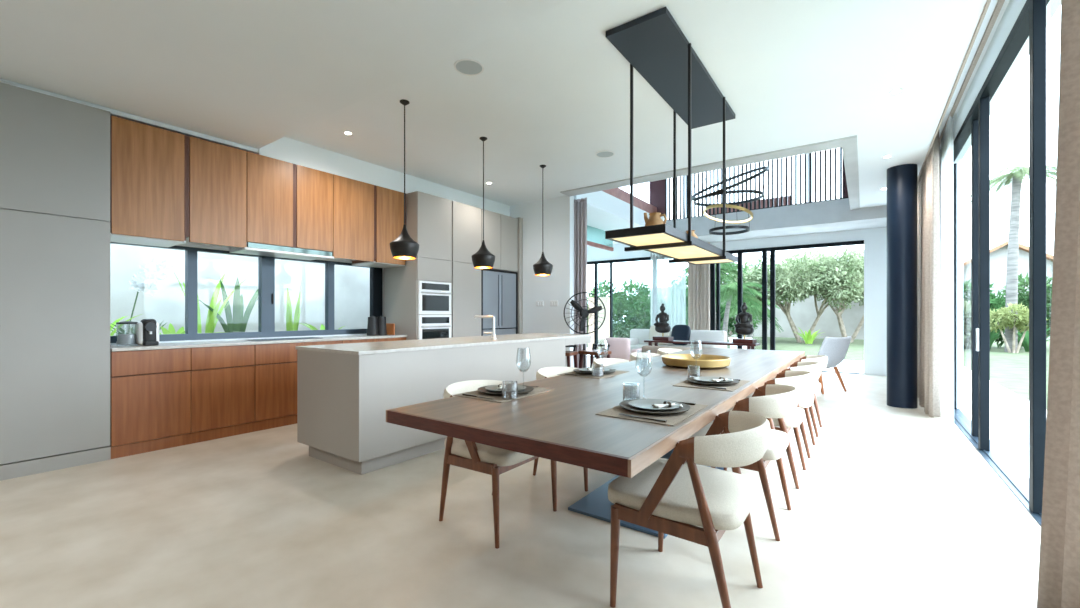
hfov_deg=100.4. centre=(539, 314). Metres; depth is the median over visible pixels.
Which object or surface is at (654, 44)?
chandelier
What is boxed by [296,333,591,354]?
island countertop
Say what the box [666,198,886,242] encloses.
beam
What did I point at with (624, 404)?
charger plate
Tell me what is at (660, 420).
fork
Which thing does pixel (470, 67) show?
ceiling speaker
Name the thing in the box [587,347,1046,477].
terrace
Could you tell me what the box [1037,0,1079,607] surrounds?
curtain
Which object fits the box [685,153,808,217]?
window
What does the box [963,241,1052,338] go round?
house
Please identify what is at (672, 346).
seat cushion
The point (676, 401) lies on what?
knife
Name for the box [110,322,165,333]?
leaf plant
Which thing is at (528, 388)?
charger plate
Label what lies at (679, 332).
cushion
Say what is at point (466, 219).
tall cabinet
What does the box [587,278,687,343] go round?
shrub
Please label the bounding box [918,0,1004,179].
track
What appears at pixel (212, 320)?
leaf plant
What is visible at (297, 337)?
cooktop
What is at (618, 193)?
trim
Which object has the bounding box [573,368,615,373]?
charger plate
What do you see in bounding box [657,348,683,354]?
dining chair
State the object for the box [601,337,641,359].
armchair
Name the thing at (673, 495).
dining chair
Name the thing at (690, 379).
charger plate
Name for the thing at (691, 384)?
fork
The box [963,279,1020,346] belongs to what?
shrub
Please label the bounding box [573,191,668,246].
wall
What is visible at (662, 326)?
seated statue
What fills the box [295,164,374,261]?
upper cabinet
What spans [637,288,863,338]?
wall
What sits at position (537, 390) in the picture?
placemat
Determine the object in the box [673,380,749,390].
placemat
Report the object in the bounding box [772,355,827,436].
dining chair
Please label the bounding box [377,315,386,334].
canister
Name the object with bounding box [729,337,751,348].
planter
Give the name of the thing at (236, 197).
upper cabinet
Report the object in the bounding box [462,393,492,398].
knife
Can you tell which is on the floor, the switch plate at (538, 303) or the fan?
the fan
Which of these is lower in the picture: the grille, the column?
the column
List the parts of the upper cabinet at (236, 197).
panel, door, door, panel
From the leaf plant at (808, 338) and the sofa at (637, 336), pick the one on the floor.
the sofa at (637, 336)
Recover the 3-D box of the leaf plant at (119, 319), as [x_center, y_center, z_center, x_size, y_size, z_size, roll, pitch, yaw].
[-4.397,0.168,4.513,0.721,0.591,1.143,0,0,-6]
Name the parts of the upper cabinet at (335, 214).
panel, door, door, panel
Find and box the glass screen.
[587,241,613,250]
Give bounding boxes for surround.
[481,209,522,333]
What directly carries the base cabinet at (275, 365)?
on the floor
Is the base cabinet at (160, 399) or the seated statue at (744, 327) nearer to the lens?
the base cabinet at (160, 399)
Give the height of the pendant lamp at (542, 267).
1.388 m
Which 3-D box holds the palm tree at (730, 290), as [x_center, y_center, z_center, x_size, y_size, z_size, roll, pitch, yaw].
[6.347,0.095,14.840,2.615,2.294,2.419,0,0,-8]
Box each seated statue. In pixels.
[653,303,672,340]
[733,302,756,343]
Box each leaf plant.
[110,314,141,335]
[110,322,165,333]
[125,323,223,333]
[174,272,248,332]
[184,277,257,332]
[282,282,301,330]
[300,322,343,329]
[795,327,823,343]
[963,326,1000,349]
[1003,325,1049,351]
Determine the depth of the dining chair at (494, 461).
2.41 m
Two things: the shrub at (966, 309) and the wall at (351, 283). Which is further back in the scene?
the shrub at (966, 309)
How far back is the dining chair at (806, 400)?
3.77 m
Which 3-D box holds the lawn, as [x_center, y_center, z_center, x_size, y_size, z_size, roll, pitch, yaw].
[16.880,1.360,6.330,100.000,0.240,90.000,0,0,36]
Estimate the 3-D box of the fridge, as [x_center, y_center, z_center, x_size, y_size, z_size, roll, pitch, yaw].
[-0.917,0.225,7.456,0.698,1.870,0.880,0,0,36]
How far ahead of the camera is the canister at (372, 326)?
5.84 m
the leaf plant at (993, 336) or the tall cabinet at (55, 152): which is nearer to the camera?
the tall cabinet at (55, 152)
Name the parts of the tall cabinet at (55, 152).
door, door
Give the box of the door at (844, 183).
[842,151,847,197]
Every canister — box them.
[367,315,377,335]
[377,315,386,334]
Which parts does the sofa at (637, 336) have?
armrest, armrest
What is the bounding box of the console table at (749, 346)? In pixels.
[644,339,759,348]
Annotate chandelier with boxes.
[605,7,737,264]
[691,164,768,234]
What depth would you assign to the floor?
2.44 m
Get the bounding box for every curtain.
[574,198,586,367]
[650,252,685,329]
[688,242,709,329]
[918,131,940,417]
[940,116,953,423]
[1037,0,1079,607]
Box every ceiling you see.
[0,0,566,148]
[285,0,986,207]
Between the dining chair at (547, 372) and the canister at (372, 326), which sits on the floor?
the dining chair at (547, 372)
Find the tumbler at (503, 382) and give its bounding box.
[502,381,517,399]
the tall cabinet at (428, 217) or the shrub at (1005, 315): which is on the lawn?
the shrub at (1005, 315)
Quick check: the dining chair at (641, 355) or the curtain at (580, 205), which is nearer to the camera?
the dining chair at (641, 355)
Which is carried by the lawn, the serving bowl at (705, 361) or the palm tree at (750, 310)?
the palm tree at (750, 310)
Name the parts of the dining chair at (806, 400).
seat, leg, backrest, leg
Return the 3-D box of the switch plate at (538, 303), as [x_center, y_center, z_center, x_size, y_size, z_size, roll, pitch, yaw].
[-0.002,-0.180,7.460,0.150,0.090,0.014,0,0,36]
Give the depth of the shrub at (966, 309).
15.88 m
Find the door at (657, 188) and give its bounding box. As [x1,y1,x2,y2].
[650,179,664,213]
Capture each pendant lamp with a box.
[390,99,418,258]
[471,137,494,268]
[533,165,552,275]
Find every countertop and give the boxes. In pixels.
[110,335,406,351]
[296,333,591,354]
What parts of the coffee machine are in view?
panel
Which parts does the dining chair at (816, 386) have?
seat, leg, backrest, leg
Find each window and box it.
[110,242,382,342]
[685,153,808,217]
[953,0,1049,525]
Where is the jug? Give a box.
[644,212,666,225]
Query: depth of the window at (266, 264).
5.11 m
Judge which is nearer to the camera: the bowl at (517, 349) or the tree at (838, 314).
the bowl at (517, 349)
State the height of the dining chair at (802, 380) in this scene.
0.767 m
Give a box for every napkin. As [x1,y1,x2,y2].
[652,401,682,407]
[711,377,732,381]
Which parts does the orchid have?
stem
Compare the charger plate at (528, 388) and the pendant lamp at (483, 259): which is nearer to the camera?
the charger plate at (528, 388)
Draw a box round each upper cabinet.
[110,116,186,246]
[186,136,294,247]
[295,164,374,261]
[352,185,405,267]
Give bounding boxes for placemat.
[453,387,554,402]
[557,370,628,378]
[595,398,707,425]
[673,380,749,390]
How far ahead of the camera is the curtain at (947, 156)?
4.90 m
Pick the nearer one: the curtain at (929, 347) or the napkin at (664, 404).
the napkin at (664, 404)
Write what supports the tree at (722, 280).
on the lawn
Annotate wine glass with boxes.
[516,349,530,392]
[635,350,651,398]
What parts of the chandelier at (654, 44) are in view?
rod, light panel, tray frame, rod, light panel, rod, light panel, rod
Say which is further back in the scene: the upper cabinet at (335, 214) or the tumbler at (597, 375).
the upper cabinet at (335, 214)
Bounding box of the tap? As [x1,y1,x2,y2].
[474,315,495,338]
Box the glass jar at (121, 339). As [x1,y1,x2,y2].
[116,321,137,345]
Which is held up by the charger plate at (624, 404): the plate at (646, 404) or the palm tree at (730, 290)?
the plate at (646, 404)
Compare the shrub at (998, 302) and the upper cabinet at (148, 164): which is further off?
the shrub at (998, 302)
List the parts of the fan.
blade, blade, blade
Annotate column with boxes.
[887,164,917,408]
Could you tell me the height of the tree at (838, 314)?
4.328 m
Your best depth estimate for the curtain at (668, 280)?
10.88 m
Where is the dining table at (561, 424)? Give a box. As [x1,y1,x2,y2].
[386,347,804,538]
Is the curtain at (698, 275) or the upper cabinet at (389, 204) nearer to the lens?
the upper cabinet at (389, 204)
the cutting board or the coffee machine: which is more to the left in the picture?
the coffee machine
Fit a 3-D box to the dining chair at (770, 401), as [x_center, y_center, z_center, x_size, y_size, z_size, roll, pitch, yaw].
[1.194,0.799,2.664,0.589,0.767,0.570,0,0,36]
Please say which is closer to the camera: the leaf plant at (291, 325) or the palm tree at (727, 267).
the leaf plant at (291, 325)
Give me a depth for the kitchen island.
3.60 m
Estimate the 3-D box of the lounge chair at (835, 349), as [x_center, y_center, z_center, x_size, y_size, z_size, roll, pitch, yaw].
[4.332,0.756,7.025,0.673,0.857,0.786,0,0,-24]
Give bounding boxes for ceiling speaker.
[454,59,483,75]
[595,150,614,157]
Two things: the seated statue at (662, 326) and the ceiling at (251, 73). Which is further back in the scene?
the seated statue at (662, 326)
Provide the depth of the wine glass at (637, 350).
2.26 m
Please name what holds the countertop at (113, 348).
on the base cabinet at (160, 399)
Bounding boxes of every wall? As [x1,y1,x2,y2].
[110,243,366,344]
[110,243,369,335]
[510,196,573,366]
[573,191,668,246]
[587,227,886,375]
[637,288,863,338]
[939,0,1060,409]
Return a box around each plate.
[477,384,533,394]
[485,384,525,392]
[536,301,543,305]
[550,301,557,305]
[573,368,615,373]
[579,368,609,372]
[619,399,689,413]
[628,399,680,410]
[687,377,739,384]
[693,376,731,382]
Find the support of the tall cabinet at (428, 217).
on the floor
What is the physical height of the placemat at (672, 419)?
0.003 m
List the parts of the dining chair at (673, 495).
leg, leg, arm, seat frame, seat, leg, arm, backrest, leg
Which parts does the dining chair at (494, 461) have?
leg, arm, backrest, seat, seat frame, leg, leg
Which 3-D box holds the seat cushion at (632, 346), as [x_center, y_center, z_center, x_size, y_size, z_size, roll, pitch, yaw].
[2.256,0.705,9.269,0.770,0.130,0.760,0,0,36]
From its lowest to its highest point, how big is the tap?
0.254 m
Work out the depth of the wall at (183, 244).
4.78 m
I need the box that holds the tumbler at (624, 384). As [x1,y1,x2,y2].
[623,383,639,400]
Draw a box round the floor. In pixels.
[0,357,1040,607]
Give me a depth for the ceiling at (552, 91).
3.88 m
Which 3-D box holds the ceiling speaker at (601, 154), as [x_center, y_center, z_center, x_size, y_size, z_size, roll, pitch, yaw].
[0.766,-1.887,5.299,0.228,0.006,0.228,0,0,36]
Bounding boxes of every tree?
[686,259,783,339]
[686,262,746,329]
[715,282,777,331]
[720,301,782,338]
[726,245,863,342]
[808,246,863,342]
[963,165,1056,351]
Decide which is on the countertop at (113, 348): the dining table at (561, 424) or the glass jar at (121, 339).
the glass jar at (121, 339)
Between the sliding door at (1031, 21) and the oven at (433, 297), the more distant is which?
the oven at (433, 297)
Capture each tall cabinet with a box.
[0,82,110,480]
[383,191,451,339]
[451,201,480,337]
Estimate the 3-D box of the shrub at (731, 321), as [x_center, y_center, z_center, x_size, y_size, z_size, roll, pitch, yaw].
[7.110,-0.302,20.230,5.386,3.141,2.244,0,0,30]
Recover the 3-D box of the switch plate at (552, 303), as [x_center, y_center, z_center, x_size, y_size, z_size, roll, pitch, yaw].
[0.226,-0.180,7.296,0.150,0.090,0.014,0,0,36]
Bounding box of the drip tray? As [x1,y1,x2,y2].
[143,341,158,345]
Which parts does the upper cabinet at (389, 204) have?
panel, door, panel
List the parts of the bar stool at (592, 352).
leg, leg, seat, rail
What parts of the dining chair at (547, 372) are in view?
leg, backrest, leg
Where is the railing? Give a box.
[665,147,848,220]
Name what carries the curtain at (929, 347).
hanging from the track
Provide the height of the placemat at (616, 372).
0.003 m
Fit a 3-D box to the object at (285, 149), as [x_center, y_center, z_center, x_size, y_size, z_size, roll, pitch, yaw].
[-2.419,-1.821,5.266,0.080,0.398,6.380,0,0,36]
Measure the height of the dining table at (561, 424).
0.750 m
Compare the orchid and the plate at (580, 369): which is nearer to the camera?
the plate at (580, 369)
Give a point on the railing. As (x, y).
(830, 150)
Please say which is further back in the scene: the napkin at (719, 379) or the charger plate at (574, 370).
the charger plate at (574, 370)
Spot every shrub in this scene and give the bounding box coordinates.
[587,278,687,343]
[642,274,760,335]
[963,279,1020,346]
[963,300,994,348]
[990,303,1048,352]
[994,272,1051,347]
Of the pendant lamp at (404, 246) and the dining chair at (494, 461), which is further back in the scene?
the pendant lamp at (404, 246)
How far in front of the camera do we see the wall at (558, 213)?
7.34 m
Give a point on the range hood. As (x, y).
(259, 249)
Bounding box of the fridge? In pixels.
[481,269,517,335]
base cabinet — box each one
[110,345,254,458]
[254,340,341,431]
[338,337,405,343]
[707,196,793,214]
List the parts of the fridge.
door, handle, drawer, door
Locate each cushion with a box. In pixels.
[630,344,671,351]
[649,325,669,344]
[671,325,690,345]
[672,346,700,347]
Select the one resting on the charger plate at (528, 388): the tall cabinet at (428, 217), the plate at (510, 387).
the plate at (510, 387)
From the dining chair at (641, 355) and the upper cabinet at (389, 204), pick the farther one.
the upper cabinet at (389, 204)
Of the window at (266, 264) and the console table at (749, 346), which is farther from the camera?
the console table at (749, 346)
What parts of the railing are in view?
rail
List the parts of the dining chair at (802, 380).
seat, seat frame, leg, backrest, leg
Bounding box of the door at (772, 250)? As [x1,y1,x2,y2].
[587,240,863,373]
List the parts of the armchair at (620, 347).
backrest, armrest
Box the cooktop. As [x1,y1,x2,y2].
[248,337,318,340]
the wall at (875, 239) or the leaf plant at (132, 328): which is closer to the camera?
the leaf plant at (132, 328)
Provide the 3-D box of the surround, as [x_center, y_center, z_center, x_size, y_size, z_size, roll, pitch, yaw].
[-0.894,-0.230,7.496,0.770,2.820,0.978,0,0,36]
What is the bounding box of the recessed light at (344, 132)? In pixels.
[343,131,352,134]
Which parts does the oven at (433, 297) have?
control panel, handle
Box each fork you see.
[619,413,666,421]
[691,384,726,388]
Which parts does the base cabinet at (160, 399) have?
drawer, door, drawer, door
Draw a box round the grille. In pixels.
[597,151,612,156]
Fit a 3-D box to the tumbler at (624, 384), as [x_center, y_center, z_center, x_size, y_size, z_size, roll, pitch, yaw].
[0.449,0.386,2.215,0.082,0.088,0.082,0,0,36]
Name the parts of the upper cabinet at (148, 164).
panel, panel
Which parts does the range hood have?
glass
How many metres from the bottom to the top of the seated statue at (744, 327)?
0.634 m
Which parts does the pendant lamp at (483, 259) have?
lamp shade, cord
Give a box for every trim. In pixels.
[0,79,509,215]
[560,135,859,209]
[603,188,656,212]
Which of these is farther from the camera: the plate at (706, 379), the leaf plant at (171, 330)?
the leaf plant at (171, 330)
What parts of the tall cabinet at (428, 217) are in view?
filler panel, door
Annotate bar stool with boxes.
[565,345,577,367]
[578,343,611,367]
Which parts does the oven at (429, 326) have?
control panel, handle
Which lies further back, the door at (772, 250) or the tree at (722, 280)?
the tree at (722, 280)
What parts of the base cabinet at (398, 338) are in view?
drawer, drawer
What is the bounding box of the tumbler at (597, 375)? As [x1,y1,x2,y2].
[592,364,603,376]
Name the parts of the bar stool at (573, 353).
leg, seat, leg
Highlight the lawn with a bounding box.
[587,325,1049,409]
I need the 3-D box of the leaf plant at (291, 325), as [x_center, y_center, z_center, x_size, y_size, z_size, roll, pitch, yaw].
[-3.370,-0.033,6.139,0.236,0.995,0.349,0,0,-19]
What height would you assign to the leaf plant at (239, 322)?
0.949 m
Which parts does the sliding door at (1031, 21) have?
post, post, door handle, post, head frame, post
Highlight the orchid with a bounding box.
[128,252,180,333]
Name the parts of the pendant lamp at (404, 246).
lamp shade, cord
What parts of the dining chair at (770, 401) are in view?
arm, seat, seat frame, arm, leg, backrest, leg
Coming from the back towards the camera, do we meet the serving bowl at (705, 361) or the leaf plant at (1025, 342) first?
the leaf plant at (1025, 342)
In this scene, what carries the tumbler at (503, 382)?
on the placemat at (537, 390)
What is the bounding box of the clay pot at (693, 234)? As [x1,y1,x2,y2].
[686,230,697,237]
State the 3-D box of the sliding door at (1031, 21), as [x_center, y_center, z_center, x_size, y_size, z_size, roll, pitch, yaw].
[3.400,-0.370,3.220,0.165,3.140,6.000,0,0,36]
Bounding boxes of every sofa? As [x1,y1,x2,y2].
[629,329,726,354]
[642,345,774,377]
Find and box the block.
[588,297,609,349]
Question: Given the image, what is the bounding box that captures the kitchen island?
[296,333,591,474]
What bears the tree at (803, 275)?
on the lawn
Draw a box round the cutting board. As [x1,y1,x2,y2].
[386,323,394,334]
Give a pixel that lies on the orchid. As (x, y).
(157, 267)
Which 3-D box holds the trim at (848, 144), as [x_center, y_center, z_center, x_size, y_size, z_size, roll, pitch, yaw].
[2.995,-2.030,7.455,3.730,0.320,4.000,0,0,36]
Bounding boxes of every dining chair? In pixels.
[439,380,556,548]
[533,367,587,491]
[593,358,629,367]
[608,411,770,607]
[630,352,659,360]
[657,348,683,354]
[686,384,798,540]
[723,370,812,488]
[744,361,821,457]
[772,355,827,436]
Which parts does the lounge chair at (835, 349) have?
leg, leg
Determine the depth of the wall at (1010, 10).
4.05 m
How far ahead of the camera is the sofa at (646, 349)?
6.71 m
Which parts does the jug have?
spout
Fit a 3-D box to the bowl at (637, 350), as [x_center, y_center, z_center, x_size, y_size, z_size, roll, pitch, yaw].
[0.523,0.247,2.267,0.084,0.132,0.084,0,0,36]
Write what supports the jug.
on the chandelier at (654, 44)
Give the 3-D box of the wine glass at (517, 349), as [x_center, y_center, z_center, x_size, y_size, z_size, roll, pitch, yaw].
[-0.090,0.305,2.443,0.084,0.248,0.084,0,0,36]
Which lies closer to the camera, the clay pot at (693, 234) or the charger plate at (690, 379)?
the charger plate at (690, 379)
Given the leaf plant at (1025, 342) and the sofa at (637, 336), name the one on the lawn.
the leaf plant at (1025, 342)
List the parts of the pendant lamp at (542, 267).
cord, lamp shade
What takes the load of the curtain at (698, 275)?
hanging from the beam
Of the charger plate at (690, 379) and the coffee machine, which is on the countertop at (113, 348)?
the coffee machine
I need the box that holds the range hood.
[230,242,333,259]
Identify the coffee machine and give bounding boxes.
[135,319,158,345]
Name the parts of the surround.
door, door, panel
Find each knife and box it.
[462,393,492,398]
[676,401,695,404]
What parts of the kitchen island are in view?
bar rail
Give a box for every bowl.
[516,349,530,371]
[635,350,651,376]
[661,354,730,368]
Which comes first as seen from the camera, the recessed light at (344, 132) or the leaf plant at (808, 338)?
the recessed light at (344, 132)
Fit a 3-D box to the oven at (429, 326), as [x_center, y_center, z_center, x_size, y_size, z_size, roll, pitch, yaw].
[-1.414,0.253,6.138,0.076,0.489,0.570,0,0,36]
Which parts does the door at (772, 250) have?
post, post, post, post, head frame, post, post, post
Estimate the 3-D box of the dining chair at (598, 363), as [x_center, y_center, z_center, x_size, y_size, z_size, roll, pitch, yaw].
[0.775,0.799,4.062,0.589,0.767,0.570,0,0,36]
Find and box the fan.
[564,292,605,367]
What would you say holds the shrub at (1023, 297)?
on the lawn
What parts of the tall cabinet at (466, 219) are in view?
door, door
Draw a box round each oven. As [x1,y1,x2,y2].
[418,281,451,313]
[418,315,451,338]
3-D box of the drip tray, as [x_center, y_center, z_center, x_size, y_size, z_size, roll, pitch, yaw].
[-3.462,0.257,4.002,0.065,0.035,0.100,0,0,36]
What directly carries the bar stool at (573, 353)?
on the floor
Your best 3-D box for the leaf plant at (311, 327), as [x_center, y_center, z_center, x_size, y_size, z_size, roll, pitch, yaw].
[-3.134,0.275,6.468,0.625,0.380,0.639,0,0,36]
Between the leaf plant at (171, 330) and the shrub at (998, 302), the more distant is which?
the shrub at (998, 302)
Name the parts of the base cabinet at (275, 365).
door, drawer, drawer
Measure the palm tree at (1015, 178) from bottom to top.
6.090 m
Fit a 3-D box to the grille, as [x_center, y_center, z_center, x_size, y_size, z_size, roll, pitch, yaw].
[0.766,-1.888,5.299,0.200,0.004,0.200,0,0,36]
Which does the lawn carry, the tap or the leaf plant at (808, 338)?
the leaf plant at (808, 338)
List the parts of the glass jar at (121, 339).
lid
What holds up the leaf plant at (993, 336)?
on the lawn
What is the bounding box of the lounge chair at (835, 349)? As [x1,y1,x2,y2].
[817,336,850,393]
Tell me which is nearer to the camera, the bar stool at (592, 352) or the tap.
the tap

